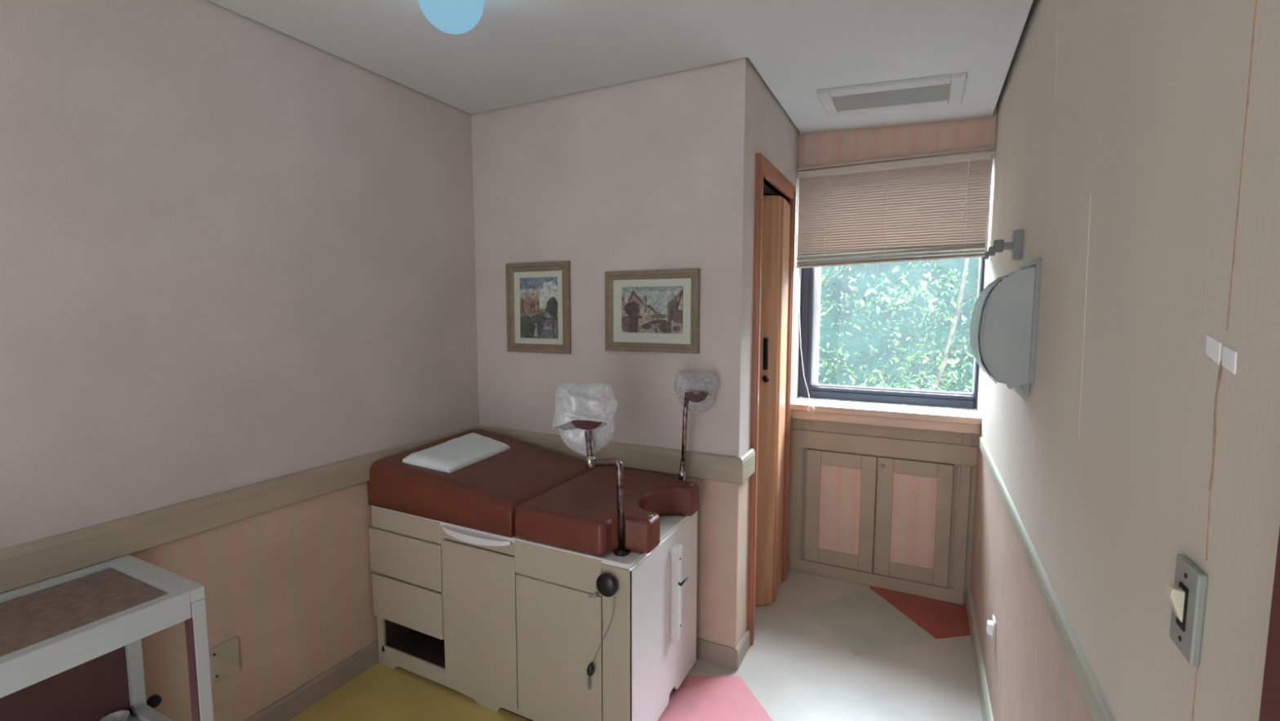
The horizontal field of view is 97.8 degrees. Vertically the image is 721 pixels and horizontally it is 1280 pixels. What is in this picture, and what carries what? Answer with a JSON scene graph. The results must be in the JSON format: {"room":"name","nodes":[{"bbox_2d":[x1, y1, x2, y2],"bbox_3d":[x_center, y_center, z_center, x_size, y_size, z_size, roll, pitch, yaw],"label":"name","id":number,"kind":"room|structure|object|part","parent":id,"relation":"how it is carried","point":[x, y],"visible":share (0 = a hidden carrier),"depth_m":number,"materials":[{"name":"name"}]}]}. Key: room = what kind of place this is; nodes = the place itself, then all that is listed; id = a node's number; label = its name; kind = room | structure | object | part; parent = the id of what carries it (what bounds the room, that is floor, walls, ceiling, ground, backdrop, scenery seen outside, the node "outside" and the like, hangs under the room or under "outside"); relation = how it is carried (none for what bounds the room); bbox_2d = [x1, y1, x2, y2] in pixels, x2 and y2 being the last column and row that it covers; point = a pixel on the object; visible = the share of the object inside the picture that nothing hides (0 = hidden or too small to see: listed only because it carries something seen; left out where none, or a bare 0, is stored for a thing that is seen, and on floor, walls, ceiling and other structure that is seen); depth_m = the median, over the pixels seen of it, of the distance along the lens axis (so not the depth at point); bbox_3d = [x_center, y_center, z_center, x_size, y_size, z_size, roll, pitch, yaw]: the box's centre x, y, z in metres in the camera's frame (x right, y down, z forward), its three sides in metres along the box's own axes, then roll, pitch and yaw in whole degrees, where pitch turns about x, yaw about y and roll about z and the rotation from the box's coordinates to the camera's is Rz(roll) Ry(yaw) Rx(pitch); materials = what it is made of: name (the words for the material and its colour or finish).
{"room":"medical exam room","nodes":[
{"label":"medical exam room","id":0,"kind":"room"},
{"bbox_2d":[0,0,479,720],"bbox_3d":[-1.426,0.074,1.668,0.120,2.450,5.070,3,6,27],"label":"wall","id":1,"kind":"structure","parent":0,"point":[237,250],"depth_m":1.75,"materials":[{"name":"beige paint"}]},
{"bbox_2d":[146,693,161,708],"bbox_3d":[-1.410,0.991,1.621,0.025,0.034,0.034,3,6,27],"label":"bumper cover","id":2,"kind":"object","parent":1,"relation":"attached to","point":[154,700],"visible":0.87,"depth_m":1.61,"materials":[{"name":"black plastic"}]},
{"bbox_2d":[209,635,239,684],"bbox_3d":[-1.333,0.963,1.794,0.008,0.120,0.080,3,6,27],"label":"cover plate","id":3,"kind":"object","parent":1,"relation":"attached to","point":[224,656],"visible":1,"depth_m":1.79,"materials":[{"name":"beige plastic"}]},
{"bbox_2d":[0,426,479,594],"bbox_3d":[-1.653,0.529,1.096,0.024,0.104,3.776,3,6,27],"label":"trim","id":4,"kind":"structure","parent":1,"relation":"attached to","point":[31,562],"depth_m":1.63,"materials":[{"name":"beige paint"}]},
{"bbox_2d":[244,640,378,720],"bbox_3d":[-1.654,1.303,1.178,0.014,0.090,3.796,3,6,27],"label":"baseboard","id":5,"kind":"structure","parent":1,"relation":"attached to","point":[285,708],"depth_m":2.08,"materials":[{"name":"beige paint"}]},
{"bbox_2d":[471,57,753,648],"bbox_3d":[-0.185,-0.001,2.507,1.337,2.450,0.100,3,6,27],"label":"wall","id":6,"kind":"structure","parent":0,"point":[654,173],"depth_m":2.32,"materials":[{"name":"beige paint"}]},
{"bbox_2d":[505,261,571,354],"bbox_3d":[-0.471,-0.241,2.562,0.354,0.412,0.019,3,6,27],"label":"picture frame","id":7,"kind":"object","parent":6,"relation":"attached to","point":[539,320],"visible":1,"depth_m":2.56,"materials":[{"name":"beige wood"}]},
{"bbox_2d":[520,276,558,338],"bbox_3d":[-0.466,-0.241,2.563,0.214,0.279,0.002,3,6,27],"label":"print","id":8,"kind":"object","parent":7,"relation":"attached to","point":[539,295],"depth_m":2.56,"materials":[{"name":"paper"}]},
{"bbox_2d":[477,425,755,484],"bbox_3d":[-0.167,0.398,2.555,1.359,0.104,0.181,3,6,27],"label":"trim","id":9,"kind":"structure","parent":6,"relation":"attached to","point":[716,467],"depth_m":2.33,"materials":[{"name":"beige paint"}]},
{"bbox_2d":[604,268,700,353],"bbox_3d":[0.043,-0.203,2.305,0.428,0.335,0.019,3,6,27],"label":"picture frame","id":10,"kind":"object","parent":6,"relation":"attached to","point":[646,310],"visible":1,"depth_m":2.30,"materials":[{"name":"beige wood"}]},
{"bbox_2d":[622,285,683,333],"bbox_3d":[0.048,-0.209,2.305,0.280,0.191,0.003,3,6,27],"label":"print","id":11,"kind":"object","parent":10,"relation":"attached to","point":[646,309],"depth_m":2.30},
{"bbox_2d":[696,628,750,670],"bbox_3d":[-0.169,1.177,2.631,1.351,0.082,0.173,3,6,27],"label":"baseboard","id":12,"kind":"structure","parent":6,"relation":"attached to","point":[722,655],"depth_m":2.30,"materials":[{"name":"beige paint"}]},
{"bbox_2d":[208,0,1033,133],"bbox_3d":[-0.447,-0.995,0.915,2.191,0.061,4.784,3,6,27],"label":"ceiling","id":13,"kind":"structure","parent":0,"point":[518,51],"depth_m":1.92,"materials":[{"name":"white paint"}]},
{"bbox_2d":[417,0,484,34],"bbox_3d":[-0.504,-0.970,1.486,0.170,0.178,0.170,3,6,27],"label":"ceiling lamp","id":14,"kind":"object","parent":13,"relation":"attached to","point":[449,16],"visible":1,"depth_m":1.46,"materials":[{"name":"blue glass"}]},
{"bbox_2d":[817,71,966,116],"bbox_3d":[1.048,-1.105,2.342,0.542,0.045,0.310,3,6,27],"label":"ceiling vent","id":15,"kind":"object","parent":13,"relation":"in","point":[947,89],"visible":1,"depth_m":2.31,"materials":[{"name":"white metal"}]},
{"bbox_2d":[288,568,982,720],"bbox_3d":[-0.403,1.396,1.213,2.463,0.101,5.170,3,6,27],"label":"floor","id":16,"kind":"structure","parent":0,"point":[825,648],"depth_m":2.21,"materials":[{"name":"white tile"}]},
{"bbox_2d":[0,554,213,720],"bbox_3d":[-1.389,0.957,1.196,0.407,0.778,0.662,3,6,27],"label":"table","id":17,"kind":"object","parent":16,"relation":"on","point":[71,646],"visible":0.99,"depth_m":1.35,"materials":[{"name":"white paint"}]},
{"bbox_3d":[-1.549,0.596,1.245,0.026,0.067,0.599,3,6,27],"label":"rail","id":18,"kind":"part","parent":17,"relation":"part of","materials":[{"name":"white metal"}]},
{"bbox_3d":[-1.551,0.813,1.265,0.010,0.370,0.602,3,6,27],"label":"panel","id":19,"kind":"part","parent":17,"relation":"part of","materials":[{"name":"red laminate"}]},
{"bbox_3d":[-1.230,0.610,1.085,0.034,0.067,0.599,3,6,27],"label":"rail","id":20,"kind":"part","parent":17,"relation":"part of","materials":[{"name":"white paint"}]},
{"bbox_2d":[99,709,129,720],"bbox_3d":[-1.397,0.966,1.483,0.064,0.033,0.064,3,6,27],"label":"basin","id":21,"kind":"object","parent":17,"relation":"on","point":[120,715],"visible":1,"depth_m":1.50,"materials":[{"name":"white paint"}]},
{"bbox_2d":[128,713,142,720],"bbox_3d":[-1.387,1.016,1.200,0.359,0.014,0.602,3,6,27],"label":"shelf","id":22,"kind":"object","parent":17,"relation":"attached to","point":[132,717],"depth_m":1.53,"materials":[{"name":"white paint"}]},
{"bbox_3d":[-1.404,0.897,1.553,0.034,0.722,0.030,3,6,27],"label":"leg","id":23,"kind":"part","parent":17,"relation":"part of","materials":[{"name":"white paint"}]},
{"bbox_3d":[-1.247,0.986,1.481,0.384,0.037,0.028,3,6,27],"label":"shelf rail","id":24,"kind":"part","parent":17,"relation":"part of","materials":[{"name":"white paint"}]},
{"bbox_3d":[-1.250,0.560,1.435,0.385,0.031,0.048,3,6,27],"label":"rail","id":25,"kind":"part","parent":17,"relation":"part of","materials":[{"name":"white metal"}]},
{"bbox_3d":[-1.089,0.911,1.395,0.034,0.722,0.030,3,6,27],"label":"leg","id":26,"kind":"part","parent":17,"relation":"part of","materials":[{"name":"white paint"}]},
{"bbox_2d":[367,428,699,720],"bbox_3d":[-0.410,0.812,2.228,1.237,0.881,0.616,3,6,27],"label":"examination table","id":27,"kind":"object","parent":16,"relation":"on","point":[493,577],"visible":0.95,"depth_m":1.99,"materials":[{"name":"beige"}]},
{"bbox_3d":[-0.910,0.767,2.171,0.390,0.181,0.024,3,6,27],"label":"drawer","id":28,"kind":"part","parent":27,"relation":"part of","materials":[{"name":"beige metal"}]},
{"bbox_3d":[-0.909,0.955,2.187,0.382,0.179,0.024,3,6,27],"label":"drawer","id":29,"kind":"part","parent":27,"relation":"part of","materials":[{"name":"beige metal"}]},
{"bbox_2d":[402,432,510,472],"bbox_3d":[-0.753,0.380,2.344,0.228,0.068,0.414,3,6,27],"label":"pad","id":30,"kind":"object","parent":27,"relation":"on","point":[455,454],"visible":1,"depth_m":2.28,"materials":[{"name":"white fabric"}]},
{"bbox_3d":[-0.591,0.627,1.974,0.318,0.026,0.032,3,6,27],"label":"pull handle","id":31,"kind":"part","parent":27,"relation":"part of","materials":[{"name":"white plastic"}]},
{"bbox_3d":[-0.580,0.946,2.023,0.340,0.554,0.018,3,6,27],"label":"door","id":32,"kind":"part","parent":27,"relation":"part of","materials":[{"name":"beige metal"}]},
{"bbox_2d":[367,428,596,537],"bbox_3d":[-0.632,0.465,2.324,0.726,0.208,0.588,3,6,27],"label":"cushion","id":33,"kind":"object","parent":27,"relation":"on","point":[481,498],"depth_m":2.13,"materials":[{"name":"brown leather"}]},
{"bbox_3d":[-0.273,0.995,1.872,0.341,0.511,0.018,3,6,27],"label":"door","id":34,"kind":"part","parent":27,"relation":"part of","materials":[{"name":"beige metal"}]},
{"bbox_2d":[571,419,629,555],"bbox_3d":[-0.149,0.393,1.852,0.146,0.439,0.270,-2,6,-26],"label":"support","id":35,"kind":"object","parent":27,"relation":"on","point":[591,462],"visible":0.9,"depth_m":1.78,"materials":[{"name":"silver metal"}]},
{"bbox_2d":[552,382,617,455],"bbox_3d":[-0.183,0.201,1.895,0.213,0.252,0.178,0,5,1],"label":"plastic bag","id":36,"kind":"object","parent":35,"relation":"in","point":[594,402],"visible":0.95,"depth_m":1.85,"materials":[{"name":"white plastic"}]},
{"bbox_3d":[-0.116,0.420,1.808,0.153,0.377,0.029,3,6,31],"label":"post","id":37,"kind":"part","parent":35,"relation":"part of","materials":[{"name":"silver metal"}]},
{"bbox_2d":[613,548,629,555],"bbox_3d":[-0.059,0.612,1.793,0.052,0.012,0.052,3,6,27],"label":"socket","id":38,"kind":"object","parent":35,"relation":"attached to","point":[618,552],"depth_m":1.78,"materials":[{"name":"black plastic"}]},
{"bbox_2d":[586,595,613,689],"bbox_3d":[-0.126,0.895,1.763,0.104,0.342,0.026,3,6,27],"label":"cord","id":39,"kind":"object","parent":27,"relation":"hanging from","point":[590,669],"visible":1,"depth_m":1.78,"materials":[{"name":"black rubber"}]},
{"bbox_3d":[-0.114,0.848,1.758,0.085,0.245,0.011,3,6,34],"label":"cord","id":40,"kind":"part","parent":39,"relation":"part of","materials":[{"name":"grey metal"}]},
{"bbox_3d":[-0.100,0.695,1.733,0.072,0.072,0.030,3,6,27],"label":"round knob","id":41,"kind":"part","parent":27,"relation":"part of","materials":[{"name":"black plastic"}]},
{"bbox_2d":[514,465,699,555],"bbox_3d":[-0.088,0.537,2.055,0.480,0.114,0.588,3,6,27],"label":"cushion","id":42,"kind":"object","parent":27,"relation":"on","point":[576,515],"depth_m":1.89,"materials":[{"name":"brown leather"}]},
{"bbox_3d":[0.092,0.936,2.000,0.017,0.635,0.580,3,6,27],"label":"panel","id":43,"kind":"part","parent":27,"relation":"part of","materials":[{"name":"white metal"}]},
{"bbox_2d":[678,391,707,480],"bbox_3d":[0.203,0.348,2.186,0.122,0.468,0.070,1,5,8],"label":"support","id":44,"kind":"object","parent":27,"relation":"on","point":[689,396],"visible":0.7,"depth_m":2.16,"materials":[{"name":"silver metal"}]},
{"bbox_3d":[0.173,0.350,2.187,0.027,0.454,0.062,-2,5,-17],"label":"post","id":45,"kind":"part","parent":44,"relation":"part of","materials":[{"name":"silver metal"}]},
{"bbox_2d":[674,369,717,413],"bbox_3d":[0.216,0.123,2.171,0.164,0.173,0.131,0,5,-5],"label":"plastic bag","id":46,"kind":"object","parent":44,"relation":"on","point":[710,373],"visible":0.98,"depth_m":2.16,"materials":[{"name":"white plastic"}]},
{"bbox_2d":[787,417,978,604],"bbox_3d":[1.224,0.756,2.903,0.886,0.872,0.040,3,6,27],"label":"base cabinet","id":47,"kind":"object","parent":16,"relation":"on","point":[884,507],"visible":0.91,"depth_m":2.88,"materials":[{"name":"beige paint"}]},
{"bbox_3d":[1.071,0.795,2.993,0.203,0.467,0.020,3,6,27],"label":"inset panel","id":48,"kind":"part","parent":47,"relation":"part of","materials":[{"name":"wood"}]},
{"bbox_3d":[1.068,0.798,2.993,0.351,0.621,0.024,3,6,27],"label":"door","id":49,"kind":"part","parent":47,"relation":"part of","materials":[{"name":"beige paint"}]},
{"bbox_3d":[1.383,0.813,2.834,0.340,0.621,0.024,3,6,27],"label":"door","id":50,"kind":"part","parent":47,"relation":"part of","materials":[{"name":"beige paint"}]},
{"bbox_3d":[1.387,0.810,2.834,0.199,0.467,0.020,3,6,27],"label":"inset panel","id":51,"kind":"part","parent":47,"relation":"part of","materials":[{"name":"wood"}]},
{"bbox_2d":[742,66,801,635],"bbox_3d":[0.654,-0.027,2.796,0.100,2.450,1.174,3,6,27],"label":"wall","id":52,"kind":"structure","parent":0,"point":[775,135],"depth_m":2.39,"materials":[{"name":"pink paper"}]},
{"bbox_2d":[746,152,795,646],"bbox_3d":[0.553,0.172,2.676,0.202,2.075,0.710,3,6,27],"label":"door","id":53,"kind":"structure","parent":52,"relation":"in","point":[775,218],"depth_m":2.66,"materials":[{"name":"brown wood"}]},
{"bbox_3d":[0.592,-0.032,2.630,0.022,0.150,0.022,-4,7,-41],"label":"lock plate","id":54,"kind":"part","parent":53,"relation":"part of","materials":[{"name":"black metal"}]},
{"bbox_3d":[0.595,0.089,2.628,0.032,0.032,0.026,-1,5,-11],"label":"knob","id":55,"kind":"part","parent":53,"relation":"part of","materials":[{"name":"black metal"}]},
{"bbox_3d":[0.537,0.221,2.655,0.234,1.969,0.026,-1,5,-11],"label":"panel","id":56,"kind":"part","parent":53,"relation":"part of","materials":[{"name":"brown wood"}]},
{"bbox_3d":[0.706,0.208,2.803,0.020,1.969,0.220,2,6,22],"label":"panel","id":57,"kind":"part","parent":53,"relation":"part of","materials":[{"name":"brown wood"}]},
{"bbox_2d":[786,555,790,575],"bbox_3d":[0.811,1.136,3.089,0.014,0.082,0.098,3,6,27],"label":"baseboard","id":58,"kind":"structure","parent":52,"relation":"attached to","point":[788,556],"depth_m":3.09,"materials":[{"name":"beige paint"}]},
{"bbox_2d":[798,102,997,587],"bbox_3d":[0.700,-0.070,3.275,2.223,2.450,0.274,3,6,27],"label":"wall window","id":59,"kind":"structure","parent":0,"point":[816,148],"depth_m":2.75,"materials":[{"name":"pink paper"}]},
{"bbox_2d":[790,396,982,434],"bbox_3d":[1.246,0.279,2.904,0.886,0.079,0.258,3,6,27],"label":"window sill","id":60,"kind":"structure","parent":59,"relation":"attached to","point":[891,415],"depth_m":2.80,"materials":[{"name":"beige wood"}]},
{"bbox_2d":[798,257,985,408],"bbox_3d":[1.318,-0.389,2.985,0.886,1.233,0.082,3,6,27],"label":"window","id":61,"kind":"structure","parent":59,"relation":"attached to","point":[811,277],"depth_m":3.13,"materials":[{"name":"metal"}]},
{"bbox_2d":[795,145,995,413],"bbox_3d":[1.208,-0.352,2.770,0.886,1.277,0.120,3,6,27],"label":"blind","id":62,"kind":"object","parent":59,"relation":"attached to","point":[930,206],"visible":0.98,"depth_m":2.75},
{"bbox_3d":[0.827,-0.728,2.940,0.005,0.460,0.007,0,5,4],"label":"lift cord","id":63,"kind":"part","parent":62,"relation":"part of","materials":[{"name":"white fabric"}]},
{"bbox_3d":[0.880,-0.130,2.941,0.028,0.731,0.116,-3,6,-27],"label":"pull cord","id":64,"kind":"part","parent":62,"relation":"part of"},
{"bbox_3d":[0.964,-0.736,2.899,0.002,0.445,0.032,3,6,27],"label":"ladder cord","id":65,"kind":"part","parent":62,"relation":"part of","materials":[{"name":"beige fabric"}]},
{"bbox_3d":[1.223,-0.724,2.769,0.002,0.445,0.032,3,6,27],"label":"ladder cord","id":66,"kind":"part","parent":62,"relation":"part of","materials":[{"name":"beige fabric"}]},
{"bbox_3d":[1.225,-0.492,2.788,0.875,0.034,0.028,3,6,27],"label":"rail","id":67,"kind":"part","parent":62,"relation":"part of","materials":[{"name":"beige metal"}]},
{"bbox_3d":[1.531,-0.710,2.614,0.002,0.445,0.032,3,6,27],"label":"ladder cord","id":68,"kind":"part","parent":62,"relation":"part of","materials":[{"name":"beige fabric"}]},
{"bbox_3d":[1.595,-0.707,2.551,0.010,0.450,0.006,3,6,27],"label":"lift cord","id":69,"kind":"part","parent":62,"relation":"part of","materials":[{"name":"white fabric"}]},
{"bbox_2d":[969,0,1279,720],"bbox_3d":[0.666,0.170,0.617,0.120,2.450,5.070,3,6,27],"label":"wall","id":70,"kind":"structure","parent":0,"point":[1145,118],"depth_m":0.76,"materials":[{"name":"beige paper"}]},
{"bbox_2d":[966,586,993,720],"bbox_3d":[1.050,1.259,1.632,0.014,0.100,2.494,3,6,27],"label":"baseboard","id":71,"kind":"structure","parent":70,"relation":"attached to","point":[987,714],"depth_m":2.19,"materials":[{"name":"grey paint"}]},
{"bbox_2d":[986,614,995,645],"bbox_3d":[1.203,0.922,1.914,0.022,0.080,0.060,3,6,27],"label":"wall socket","id":72,"kind":"object","parent":70,"relation":"attached to","point":[991,624],"visible":1,"depth_m":1.90,"materials":[{"name":"white plastic"}]},
{"bbox_3d":[1.210,0.922,1.910,0.006,0.080,0.060,3,6,27],"label":"plate","id":73,"kind":"part","parent":72,"relation":"part of","materials":[{"name":"white plastic"}]},
{"bbox_2d":[984,229,1023,260],"bbox_3d":[1.135,-0.359,1.743,0.096,0.090,0.040,3,6,27],"label":"wall bracket","id":74,"kind":"object","parent":70,"relation":"attached to","point":[1015,246],"visible":1,"depth_m":1.72,"materials":[{"name":"grey metal"}]},
{"bbox_3d":[1.139,-0.357,1.740,0.038,0.022,0.022,3,6,27],"label":"arm","id":75,"kind":"part","parent":74,"relation":"part of","materials":[{"name":"grey paint"}]},
{"bbox_3d":[1.167,-0.357,1.727,0.024,0.090,0.040,3,6,27],"label":"plate","id":76,"kind":"part","parent":74,"relation":"part of","materials":[{"name":"grey paint"}]},
{"bbox_2d":[969,258,1041,400],"bbox_3d":[1.028,-0.090,1.593,0.132,0.366,0.307,3,6,27],"label":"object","id":77,"kind":"object","parent":70,"relation":"attached to","point":[1003,326],"visible":1,"depth_m":1.46,"materials":[{"name":"grey plastic"}]},
{"bbox_3d":[1.082,-0.112,1.566,0.013,0.318,0.302,3,6,27],"label":"plate","id":78,"kind":"part","parent":77,"relation":"part of","materials":[{"name":"grey paint"}]},
{"bbox_2d":[1032,426,1035,464],"bbox_3d":[0.994,0.215,1.407,0.003,0.100,0.009,3,6,27],"label":"trim","id":79,"kind":"structure","parent":70,"relation":"attached to","point":[1035,426],"depth_m":1.41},
{"bbox_2d":[978,436,1115,720],"bbox_3d":[1.021,0.464,1.496,0.011,0.044,2.354,3,6,27],"label":"trim","id":80,"kind":"structure","parent":70,"relation":"attached to","point":[1097,705],"depth_m":1.08,"materials":[{"name":"grey paint"}]},
{"bbox_2d":[1054,3,1057,98],"bbox_3d":[1.014,-0.755,1.358,0.003,0.240,0.058,3,6,27],"label":"trim","id":81,"kind":"structure","parent":70,"relation":"attached to","point":[1057,3],"depth_m":1.36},
{"bbox_2d":[1078,194,1090,435],"bbox_3d":[0.814,-0.082,1.020,0.003,0.440,0.042,3,6,27],"label":"trim","id":82,"kind":"structure","parent":70,"relation":"attached to","point":[1090,194],"depth_m":1.02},
{"bbox_2d":[1165,554,1208,666],"bbox_3d":[0.569,0.259,0.588,0.021,0.096,0.055,3,6,27],"label":"light switch","id":83,"kind":"object","parent":70,"relation":"attached to","point":[1187,596],"visible":1,"depth_m":0.58,"materials":[{"name":"grey plastic"}]},
{"bbox_2d":[1191,666,1199,720],"bbox_3d":[0.568,0.365,0.572,0.003,0.110,0.002,3,6,27],"label":"trim","id":84,"kind":"structure","parent":70,"relation":"attached to","point":[1197,667],"depth_m":0.57,"materials":[{"name":"wood"}]},
{"bbox_2d":[1205,490,1211,560],"bbox_3d":[0.571,0.166,0.559,0.003,0.070,0.007,3,6,27],"label":"trim","id":85,"kind":"structure","parent":70,"relation":"attached to","point":[1210,495],"depth_m":0.56,"materials":[{"name":"wood"}]},
{"bbox_2d":[1205,334,1222,364],"bbox_3d":[0.580,-0.011,0.565,0.002,0.029,0.032,3,6,27],"label":"tape strip","id":86,"kind":"object","parent":70,"relation":"attached to","point":[1213,347],"visible":1,"depth_m":0.56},
{"bbox_2d":[1208,360,1223,491],"bbox_3d":[0.573,0.066,0.554,0.003,0.130,0.013,3,6,27],"label":"trim","id":87,"kind":"structure","parent":70,"relation":"attached to","point":[1220,368],"depth_m":0.55,"materials":[{"name":"wood"}]},
{"bbox_2d":[1222,345,1237,374],"bbox_3d":[0.564,-0.001,0.534,0.002,0.026,0.027,3,6,27],"label":"tape strip","id":88,"kind":"object","parent":70,"relation":"attached to","point":[1228,356],"visible":1,"depth_m":0.53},
{"bbox_2d":[1226,0,1257,330],"bbox_3d":[0.572,-0.213,0.526,0.003,0.370,0.008,3,6,27],"label":"trim","id":89,"kind":"structure","parent":70,"relation":"attached to","point":[1256,1],"depth_m":0.53,"materials":[{"name":"wood"}]},
{"bbox_2d":[1258,526,1279,720],"bbox_3d":[0.289,0.400,-0.088,0.142,2.120,1.112,3,6,27],"label":"door","id":90,"kind":"structure","parent":70,"relation":"in","point":[1269,710],"depth_m":0.41,"materials":[{"name":"red paint"}]},
{"label":"outside","id":91,"kind":"structure","parent":0,"visible":0},
{"bbox_2d":[811,257,979,408],"bbox_3d":[2.615,0.579,6.375,17.000,4.600,6.400,3,6,27],"label":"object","id":92,"kind":"structure","parent":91,"point":[857,342],"depth_m":8.47,"materials":[{"name":"glass"}]},
{"bbox_2d":[801,257,979,408],"bbox_3d":[2.307,-0.302,5.555,7.261,4.710,3.240,3,6,27],"label":"leafy tree","id":93,"kind":"object","parent":92,"relation":"on","point":[940,372],"visible":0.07,"depth_m":5.32,"materials":[{"name":"green plant"}]}
]}

